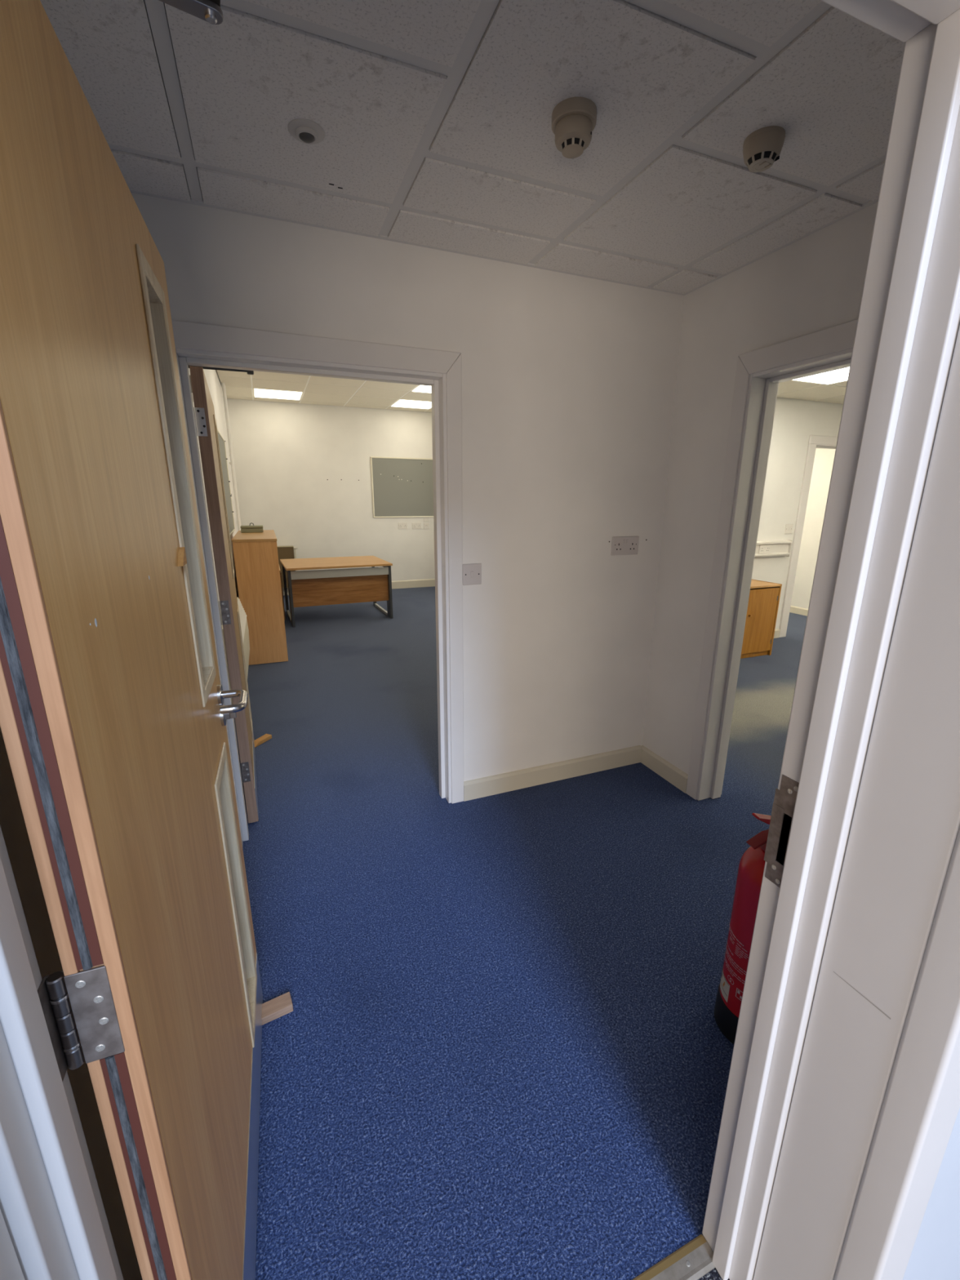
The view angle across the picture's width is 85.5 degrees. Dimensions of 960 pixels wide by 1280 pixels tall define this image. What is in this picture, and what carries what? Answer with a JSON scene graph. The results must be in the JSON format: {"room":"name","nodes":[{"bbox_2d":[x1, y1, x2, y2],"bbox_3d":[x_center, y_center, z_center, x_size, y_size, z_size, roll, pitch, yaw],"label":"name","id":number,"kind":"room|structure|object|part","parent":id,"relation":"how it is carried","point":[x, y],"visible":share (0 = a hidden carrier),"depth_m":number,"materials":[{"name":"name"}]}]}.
{"room":"office hallway","nodes":[
{"label":"office hallway","id":0,"kind":"room"},
{"bbox_2d":[0,368,239,1279],"bbox_3d":[-2.120,-1.098,4.022,0.120,2.950,8.340,-6,16,-21],"label":"wall","id":1,"kind":"structure","parent":0,"point":[12,824],"depth_m":0.79,"materials":[{"name":"paint"}]},
{"bbox_2d":[217,428,235,535],"bbox_3d":[-2.411,-1.465,4.862,0.020,0.980,2.220,-6,16,-21],"label":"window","id":2,"kind":"structure","parent":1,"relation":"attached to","point":[221,441],"depth_m":5.42,"materials":[{"name":"white glass"}]},
{"bbox_2d":[221,382,240,530],"bbox_3d":[-3.175,-1.846,6.753,0.048,2.708,0.204,-6,16,-21],"label":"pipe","id":3,"kind":"object","parent":1,"relation":"attached to","point":[224,390],"visible":0.57,"depth_m":6.56,"materials":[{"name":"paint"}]},
{"bbox_2d":[221,597,249,704],"bbox_3d":[-1.766,0.043,3.769,0.137,0.521,1.150,-6,16,-21],"label":"wall heater","id":4,"kind":"object","parent":1,"relation":"attached to","point":[244,626],"visible":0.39,"depth_m":3.81,"materials":[{"name":"beige"}]},
{"bbox_2d":[216,369,431,412],"bbox_3d":[-0.835,-2.845,5.051,3.340,0.120,6.383,-6,16,-21],"label":"ceiling","id":5,"kind":"structure","parent":0,"point":[317,390],"depth_m":6.71,"materials":[{"name":"beige tile"}]},
{"bbox_2d":[253,388,302,399],"bbox_3d":[-2.731,-3.340,7.015,0.608,0.056,0.598,-6,16,-21],"label":"ceiling light","id":6,"kind":"object","parent":5,"relation":"attached to","point":[258,393],"visible":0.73,"depth_m":7.00,"materials":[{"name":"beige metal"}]},
{"bbox_2d":[390,399,431,408],"bbox_3d":[-0.964,-3.521,7.707,0.608,0.056,0.598,-6,16,-21],"label":"ceiling light","id":7,"kind":"object","parent":5,"relation":"attached to","point":[401,402],"visible":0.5,"depth_m":7.69,"materials":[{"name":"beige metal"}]},
{"bbox_2d":[411,385,431,392],"bbox_3d":[-0.509,-3.228,6.625,0.608,0.056,0.578,-6,16,-21],"label":"ceiling light","id":8,"kind":"object","parent":5,"relation":"attached to","point":[423,388],"visible":0.11,"depth_m":6.62,"materials":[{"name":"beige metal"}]},
{"bbox_2d":[226,398,435,581],"bbox_3d":[-2.059,-2.257,8.329,3.580,2.950,0.118,-6,16,-21],"label":"wall","id":9,"kind":"structure","parent":0,"point":[303,472],"depth_m":8.07,"materials":[{"name":"paint"}]},
{"bbox_2d":[282,578,435,595],"bbox_3d":[-2.038,-0.881,8.635,3.340,0.133,0.018,-6,16,-21],"label":"baseboard","id":10,"kind":"structure","parent":9,"relation":"attached to","point":[428,582],"depth_m":8.96,"materials":[{"name":"beige paint"}]},
{"bbox_2d":[370,456,433,517],"bbox_3d":[-1.147,-2.506,8.568,1.268,0.945,0.020,-6,16,-21],"label":"noticeboard","id":11,"kind":"object","parent":9,"relation":"attached to","point":[392,497],"visible":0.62,"depth_m":8.52,"materials":[{"name":"grey fabric"}]},
{"bbox_2d":[398,522,407,528],"bbox_3d":[-1.289,-1.908,8.675,0.156,0.100,0.012,-6,16,-21],"label":"double socket","id":12,"kind":"object","parent":9,"relation":"attached to","point":[401,525],"visible":1,"depth_m":8.67,"materials":[{"name":"white plastic"}]},
{"bbox_2d":[412,522,421,528],"bbox_3d":[-1.067,-1.927,8.763,0.158,0.100,0.012,-6,16,-21],"label":"double socket","id":13,"kind":"object","parent":9,"relation":"attached to","point":[415,525],"visible":1,"depth_m":8.76,"materials":[{"name":"white plastic"}]},
{"bbox_2d":[423,523,428,528],"bbox_3d":[-0.912,-1.938,8.826,0.090,0.098,0.009,-6,16,-21],"label":"wall plate","id":14,"kind":"object","parent":9,"relation":"attached to","point":[425,525],"visible":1,"depth_m":8.82,"materials":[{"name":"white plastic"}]},
{"bbox_2d":[423,517,428,521],"bbox_3d":[-0.910,-2.040,8.800,0.090,0.076,0.009,-6,16,-21],"label":"wall plate","id":15,"kind":"object","parent":9,"relation":"attached to","point":[425,519],"visible":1,"depth_m":8.79,"materials":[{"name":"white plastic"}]},
{"bbox_2d":[131,192,684,781],"bbox_3d":[-0.121,-0.630,2.307,2.250,2.950,0.137,-6,16,-21],"label":"wall","id":16,"kind":"structure","parent":0,"point":[568,381],"depth_m":2.35,"materials":[{"name":"paint"}]},
{"bbox_2d":[187,364,258,823],"bbox_3d":[-1.165,-0.230,2.597,0.290,2.004,0.940,-6,16,-23],"label":"door","id":17,"kind":"structure","parent":16,"relation":"in","point":[206,426],"depth_m":2.20,"materials":[{"name":"brown wood"}]},
{"bbox_3d":[-1.062,-1.123,2.148,0.206,0.019,0.015,-7,17,-25],"label":"closer arm","id":18,"kind":"part","parent":17,"relation":"part of","materials":[{"name":"grey metal"}]},
{"bbox_3d":[-1.326,-0.727,2.698,0.005,0.797,0.213,-6,16,-23],"label":"bead frame","id":19,"kind":"part","parent":17,"relation":"part of","materials":[{"name":"white wood"}]},
{"bbox_3d":[-1.329,0.172,2.941,0.005,0.721,0.213,-6,16,-23],"label":"bead frame","id":20,"kind":"part","parent":17,"relation":"part of","materials":[{"name":"white wood"}]},
{"bbox_3d":[-1.227,0.660,2.826,0.003,0.162,0.900,-6,16,-23],"label":"kick plate","id":21,"kind":"part","parent":17,"relation":"part of","materials":[{"name":"silver metal"}]},
{"bbox_2d":[171,320,463,844],"bbox_3d":[-0.619,-0.140,2.230,1.100,2.040,0.169,-6,16,-21],"label":"door frame","id":22,"kind":"structure","parent":16,"relation":"attached to","point":[201,344],"depth_m":2.09,"materials":[{"name":"paint"}]},
{"bbox_3d":[-0.587,-1.067,1.908,1.096,0.082,0.017,-6,16,-21],"label":"architrave","id":23,"kind":"part","parent":22,"relation":"part of","materials":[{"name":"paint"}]},
{"bbox_3d":[-0.110,-0.170,2.351,0.065,2.038,0.017,-6,16,-21],"label":"architrave","id":24,"kind":"part","parent":22,"relation":"part of","materials":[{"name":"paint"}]},
{"bbox_2d":[462,563,481,585],"bbox_3d":[-0.036,-0.297,2.350,0.091,0.094,0.012,-6,16,-21],"label":"light switch","id":25,"kind":"object","parent":16,"relation":"attached to","point":[472,573],"visible":1,"depth_m":2.35,"materials":[{"name":"grey plastic"}]},
{"bbox_2d":[463,745,641,801],"bbox_3d":[0.423,0.711,2.812,1.092,0.102,0.018,-6,16,-21],"label":"baseboard","id":26,"kind":"structure","parent":16,"relation":"attached to","point":[494,784],"depth_m":2.78,"materials":[{"name":"beige paint"}]},
{"bbox_2d":[610,536,639,555],"bbox_3d":[0.734,-0.476,2.625,0.160,0.091,0.012,-6,16,-21],"label":"double socket","id":27,"kind":"object","parent":16,"relation":"attached to","point":[622,545],"visible":1,"depth_m":2.62,"materials":[{"name":"grey plastic"}]},
{"bbox_2d":[40,0,905,295],"bbox_3d":[0.227,-1.312,1.240,2.250,0.051,1.704,-6,16,-21],"label":"ceiling","id":28,"kind":"structure","parent":0,"point":[434,116],"depth_m":1.29,"materials":[{"name":"white tile"}]},
{"bbox_2d":[287,118,324,144],"bbox_3d":[-0.449,-1.307,1.347,0.092,0.021,0.092,-6,16,-21],"label":"ceiling sensor","id":29,"kind":"object","parent":28,"relation":"attached to","point":[304,131],"visible":1,"depth_m":1.33,"materials":[{"name":"white plastic"}]},
{"bbox_2d":[551,97,596,158],"bbox_3d":[0.232,-1.258,1.290,0.110,0.081,0.110,-13,20,-40],"label":"smoke detector","id":30,"kind":"object","parent":28,"relation":"attached to","point":[574,119],"visible":1,"depth_m":1.26,"materials":[{"name":"beige plastic"}]},
{"bbox_2d":[742,125,785,172],"bbox_3d":[0.748,-1.289,1.375,0.099,0.063,0.099,-8,17,-27],"label":"smoke detector","id":31,"kind":"object","parent":28,"relation":"attached to","point":[762,147],"visible":1,"depth_m":1.35,"materials":[{"name":"beige plastic"}]},
{"bbox_2d":[234,586,807,1279],"bbox_3d":[1.149,0.260,4.844,8.400,0.080,10.320,-6,16,-21],"label":"floor","id":32,"kind":"structure","parent":0,"point":[501,1052],"depth_m":1.65,"materials":[{"name":"blue carpet"}]},
{"bbox_2d":[231,529,288,665],"bbox_3d":[-2.236,-0.507,5.318,0.363,1.134,1.478,-6,16,-21],"label":"cabinet","id":33,"kind":"object","parent":32,"relation":"on","point":[255,553],"visible":0.9,"depth_m":4.66,"materials":[{"name":"brown wood"}]},
{"bbox_2d":[240,522,263,533],"bbox_3d":[-2.397,-1.184,5.461,0.216,0.098,0.179,-6,16,-21],"label":"box","id":34,"kind":"object","parent":33,"relation":"on","point":[246,528],"visible":1,"depth_m":5.39,"materials":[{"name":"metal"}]},
{"bbox_3d":[-2.397,-1.190,5.460,0.216,0.026,0.179,-6,16,-21],"label":"lid","id":35,"kind":"part","parent":34,"relation":"part of","materials":[{"name":"green metal"}]},
{"bbox_3d":[-2.235,-1.044,5.173,0.363,0.022,1.478,-6,16,-21],"label":"panel","id":36,"kind":"part","parent":33,"relation":"part of","materials":[{"name":"brown wood"}]},
{"bbox_2d":[253,733,271,747],"bbox_3d":[-1.371,0.629,3.243,0.045,0.024,0.150,6,16,21],"label":"wedge","id":37,"kind":"object","parent":32,"relation":"on","point":[264,738],"visible":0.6,"depth_m":3.24,"materials":[{"name":"brown wood"}]},
{"bbox_2d":[261,991,293,1025],"bbox_3d":[-0.624,1.092,1.526,0.135,0.026,0.050,-8,17,-29],"label":"wedge","id":38,"kind":"object","parent":32,"relation":"on","point":[277,1007],"visible":0.51,"depth_m":1.53,"materials":[{"name":"brown wood"}]},
{"bbox_2d":[279,566,285,621],"bbox_3d":[-2.741,-0.599,6.579,0.440,0.654,0.900,-6,16,-21],"label":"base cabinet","id":39,"kind":"object","parent":32,"relation":"on","point":[279,566],"visible":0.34,"depth_m":6.26,"materials":[{"name":"brown wood"}]},
{"bbox_2d":[277,545,297,587],"bbox_3d":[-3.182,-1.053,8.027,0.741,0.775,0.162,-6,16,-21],"label":"chair","id":40,"kind":"object","parent":32,"relation":"on","point":[283,552],"visible":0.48,"depth_m":7.97,"materials":[{"name":"brown"}]},
{"bbox_2d":[280,555,393,626],"bbox_3d":[-1.870,-0.670,6.760,1.245,0.702,1.055,-6,16,-23],"label":"desk","id":41,"kind":"object","parent":32,"relation":"on","point":[348,585],"visible":1,"depth_m":6.37,"materials":[{"name":"brown wood"}]},
{"bbox_3d":[-2.594,-0.704,6.924,0.030,0.677,0.080,-6,16,-23],"label":"leg","id":42,"kind":"part","parent":41,"relation":"part of","materials":[{"name":"grey metal"}]},
{"bbox_3d":[-2.429,-0.296,6.648,0.030,0.035,0.735,-6,16,-23],"label":"foot rail","id":43,"kind":"part","parent":41,"relation":"part of","materials":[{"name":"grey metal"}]},
{"bbox_3d":[-2.244,-0.498,6.166,0.030,0.677,0.170,-6,16,-23],"label":"leg","id":44,"kind":"part","parent":41,"relation":"part of","materials":[{"name":"grey metal"}]},
{"bbox_3d":[-1.699,-0.649,6.370,1.155,0.415,0.018,-6,16,-23],"label":"modesty panel","id":45,"kind":"part","parent":41,"relation":"part of","materials":[{"name":"brown wood"}]},
{"bbox_3d":[-1.345,-0.419,7.116,0.030,0.035,0.735,-6,16,-23],"label":"foot rail","id":46,"kind":"part","parent":41,"relation":"part of","materials":[{"name":"grey metal"}]},
{"bbox_3d":[-1.160,-0.621,6.634,0.030,0.677,0.170,-6,16,-23],"label":"leg","id":47,"kind":"part","parent":41,"relation":"part of","materials":[{"name":"grey metal"}]},
{"bbox_2d":[632,1234,715,1279],"bbox_3d":[0.041,1.278,0.887,0.921,0.006,0.048,-6,16,-21],"label":"threshold strip","id":48,"kind":"object","parent":32,"relation":"on","point":[693,1260],"visible":1,"depth_m":1.03,"materials":[{"name":"metal"}]},
{"bbox_2d":[714,813,771,1044],"bbox_3d":[0.777,0.775,1.413,0.180,0.707,0.180,12,19,37],"label":"fire extinguisher","id":49,"kind":"object","parent":32,"relation":"on","point":[752,863],"visible":0.44,"depth_m":1.40,"materials":[{"name":"red metal"}]},
{"bbox_3d":[0.743,0.505,1.331,0.113,0.033,0.030,-4,16,-14],"label":"carry handle","id":50,"kind":"part","parent":49,"relation":"part of","materials":[{"name":"red plastic"}]},
{"bbox_3d":[0.748,0.461,1.321,0.122,0.053,0.024,-4,16,-14],"label":"squeeze lever","id":51,"kind":"part","parent":49,"relation":"part of","materials":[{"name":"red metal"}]},
{"bbox_2d":[740,579,782,658],"bbox_3d":[2.408,-0.206,5.079,0.812,0.706,0.480,-6,16,-21],"label":"base cabinet","id":52,"kind":"object","parent":32,"relation":"on","point":[764,596],"visible":0.29,"depth_m":4.96,"materials":[{"name":"orange wood"}]},
{"bbox_3d":[2.406,-0.537,4.996,0.776,0.020,0.466,-6,16,-21],"label":"panel","id":53,"kind":"part","parent":52,"relation":"part of","materials":[{"name":"brown wood"}]},
{"bbox_2d":[642,202,877,774],"bbox_3d":[1.298,-0.762,1.948,0.145,3.400,5.280,-6,16,-21],"label":"wall","id":54,"kind":"structure","parent":0,"point":[815,282],"depth_m":2.37,"materials":[{"name":"paint"}]},
{"bbox_2d":[640,745,688,793],"bbox_3d":[1.004,0.703,2.855,0.018,0.098,0.374,-6,16,-21],"label":"baseboard","id":55,"kind":"structure","parent":54,"relation":"attached to","point":[669,772],"depth_m":2.83,"materials":[{"name":"beige paint"}]},
{"bbox_2d":[685,319,857,800],"bbox_3d":[1.346,-0.074,1.986,0.164,2.053,1.060,-6,16,-21],"label":"door frame","id":56,"kind":"structure","parent":54,"relation":"attached to","point":[759,372],"depth_m":2.30,"materials":[{"name":"paint"}]},
{"bbox_3d":[1.091,-0.187,2.403,0.016,2.051,0.068,-6,16,-21],"label":"architrave","id":57,"kind":"part","parent":56,"relation":"part of","materials":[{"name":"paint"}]},
{"bbox_3d":[1.280,-1.018,1.704,0.016,0.085,1.056,-6,16,-21],"label":"architrave","id":58,"kind":"part","parent":56,"relation":"part of","materials":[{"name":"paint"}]},
{"bbox_2d":[751,397,843,629],"bbox_3d":[2.537,-1.393,5.172,4.615,2.950,0.135,-6,16,-21],"label":"wall","id":59,"kind":"structure","parent":0,"point":[795,420],"depth_m":5.27,"materials":[{"name":"paint"}]},
{"bbox_2d":[754,539,791,557],"bbox_3d":[1.913,-0.831,4.958,2.906,0.172,0.052,-6,16,-21],"label":"dado trunking","id":60,"kind":"object","parent":59,"relation":"attached to","point":[778,548],"visible":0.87,"depth_m":5.41,"materials":[{"name":"white plastic"}]},
{"bbox_2d":[758,544,770,553],"bbox_3d":[2.930,-0.936,5.344,0.152,0.086,0.012,-6,16,-21],"label":"double socket","id":61,"kind":"object","parent":60,"relation":"attached to","point":[764,548],"visible":1,"depth_m":5.34,"materials":[{"name":"white plastic"}]},
{"bbox_2d":[773,628,780,638],"bbox_3d":[1.876,0.072,5.206,3.125,0.100,0.018,-6,16,-21],"label":"baseboard","id":62,"kind":"structure","parent":59,"relation":"attached to","point":[777,631],"depth_m":5.75,"materials":[{"name":"beige paint"}]},
{"bbox_2d":[784,524,793,533],"bbox_3d":[3.239,-1.165,5.446,0.100,0.098,0.012,-6,16,-21],"label":"light switch","id":63,"kind":"object","parent":59,"relation":"attached to","point":[788,527],"visible":1,"depth_m":5.44,"materials":[{"name":"white plastic"}]},
{"bbox_2d":[779,435,837,637],"bbox_3d":[3.812,-1.117,5.776,1.105,2.112,0.165,-6,16,-21],"label":"door frame","id":64,"kind":"structure","parent":59,"relation":"attached to","point":[815,442],"depth_m":5.46,"materials":[{"name":"paint"}]},
{"bbox_3d":[3.372,-1.012,5.538,0.095,2.030,0.020,-6,16,-21],"label":"architrave","id":65,"kind":"part","parent":64,"relation":"part of","materials":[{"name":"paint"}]},
{"bbox_3d":[3.843,-2.080,5.447,1.105,0.082,0.020,-6,16,-21],"label":"architrave","id":66,"kind":"part","parent":64,"relation":"part of","materials":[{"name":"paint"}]},
{"bbox_2d":[777,379,847,404],"bbox_3d":[3.476,-1.723,2.526,4.495,0.120,5.145,-6,16,-21],"label":"ceiling","id":67,"kind":"structure","parent":0,"point":[834,393],"depth_m":4.69,"materials":[{"name":"beige tile"}]},
{"bbox_2d":[793,367,849,384],"bbox_3d":[2.781,-2.088,4.019,0.578,0.056,0.583,-6,16,-21],"label":"ceiling light","id":68,"kind":"object","parent":67,"relation":"attached to","point":[841,375],"visible":0.26,"depth_m":4.14,"materials":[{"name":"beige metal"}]},
{"bbox_2d":[791,448,835,608],"bbox_3d":[4.719,-1.543,5.754,0.120,2.950,9.900,-6,16,-21],"label":"wall","id":69,"kind":"structure","parent":0,"point":[824,458],"depth_m":6.70,"materials":[{"name":"paint"}]},
{"bbox_2d":[789,605,808,616],"bbox_3d":[4.129,-0.493,7.344,0.018,0.092,2.120,-6,16,-21],"label":"baseboard","id":70,"kind":"structure","parent":69,"relation":"attached to","point":[800,611],"depth_m":6.97,"materials":[{"name":"beige paint"}]},
{"bbox_2d":[902,1107,959,1279],"bbox_3d":[0.099,-0.338,0.361,3.310,3.400,0.245,-6,16,-21],"label":"wall","id":71,"kind":"structure","parent":0,"point":[935,1252],"depth_m":0.84,"materials":[{"name":"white paint"}]},
{"bbox_2d":[0,0,262,1279],"bbox_3d":[-0.478,0.227,0.921,0.262,1.998,0.919,-7,17,-25],"label":"door","id":72,"kind":"structure","parent":71,"relation":"in","point":[113,714],"depth_m":0.56,"materials":[{"name":"brown wood"}]},
{"bbox_3d":[-0.588,-0.275,1.029,0.005,0.797,0.213,-5,16,-20],"label":"bead frame","id":73,"kind":"part","parent":72,"relation":"part of","materials":[{"name":"brown wood"}]},
{"bbox_3d":[-0.396,-0.679,0.514,0.253,0.014,0.082,-5,16,-20],"label":"closer arm","id":74,"kind":"part","parent":72,"relation":"part of","materials":[{"name":"grey metal"}]},
{"bbox_3d":[-0.237,-0.677,0.455,0.018,0.008,0.299,-7,17,-25],"label":"closer arm","id":75,"kind":"part","parent":72,"relation":"part of","materials":[{"name":"silver metal"}]},
{"bbox_3d":[-0.588,0.145,1.236,0.064,0.019,0.124,-5,16,-20],"label":"lever handle","id":76,"kind":"part","parent":72,"relation":"part of","materials":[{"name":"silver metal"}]},
{"bbox_3d":[-0.590,0.624,1.272,0.005,0.721,0.213,-5,16,-20],"label":"bead frame","id":77,"kind":"part","parent":72,"relation":"part of","materials":[{"name":"brown wood"}]},
{"bbox_3d":[-0.501,1.113,1.151,0.003,0.162,0.900,-5,16,-20],"label":"kick plate","id":78,"kind":"part","parent":72,"relation":"part of","materials":[{"name":"silver metal"}]},
{"bbox_2d":[0,0,959,1279],"bbox_3d":[0.077,0.317,0.542,1.104,2.040,0.302,-6,16,-21],"label":"door frame","id":79,"kind":"structure","parent":71,"relation":"attached to","point":[842,1105],"depth_m":0.66,"materials":[{"name":"paint"}]},
{"bbox_3d":[0.468,0.298,0.809,0.002,0.184,0.038,-6,16,-21],"label":"strike plate","id":80,"kind":"part","parent":79,"relation":"part of","materials":[{"name":"metal"}]},
{"bbox_3d":[0.599,0.299,0.615,0.080,2.040,0.050,-6,16,-21],"label":"architrave","id":81,"kind":"part","parent":79,"relation":"part of","materials":[{"name":"paint"}]}
]}

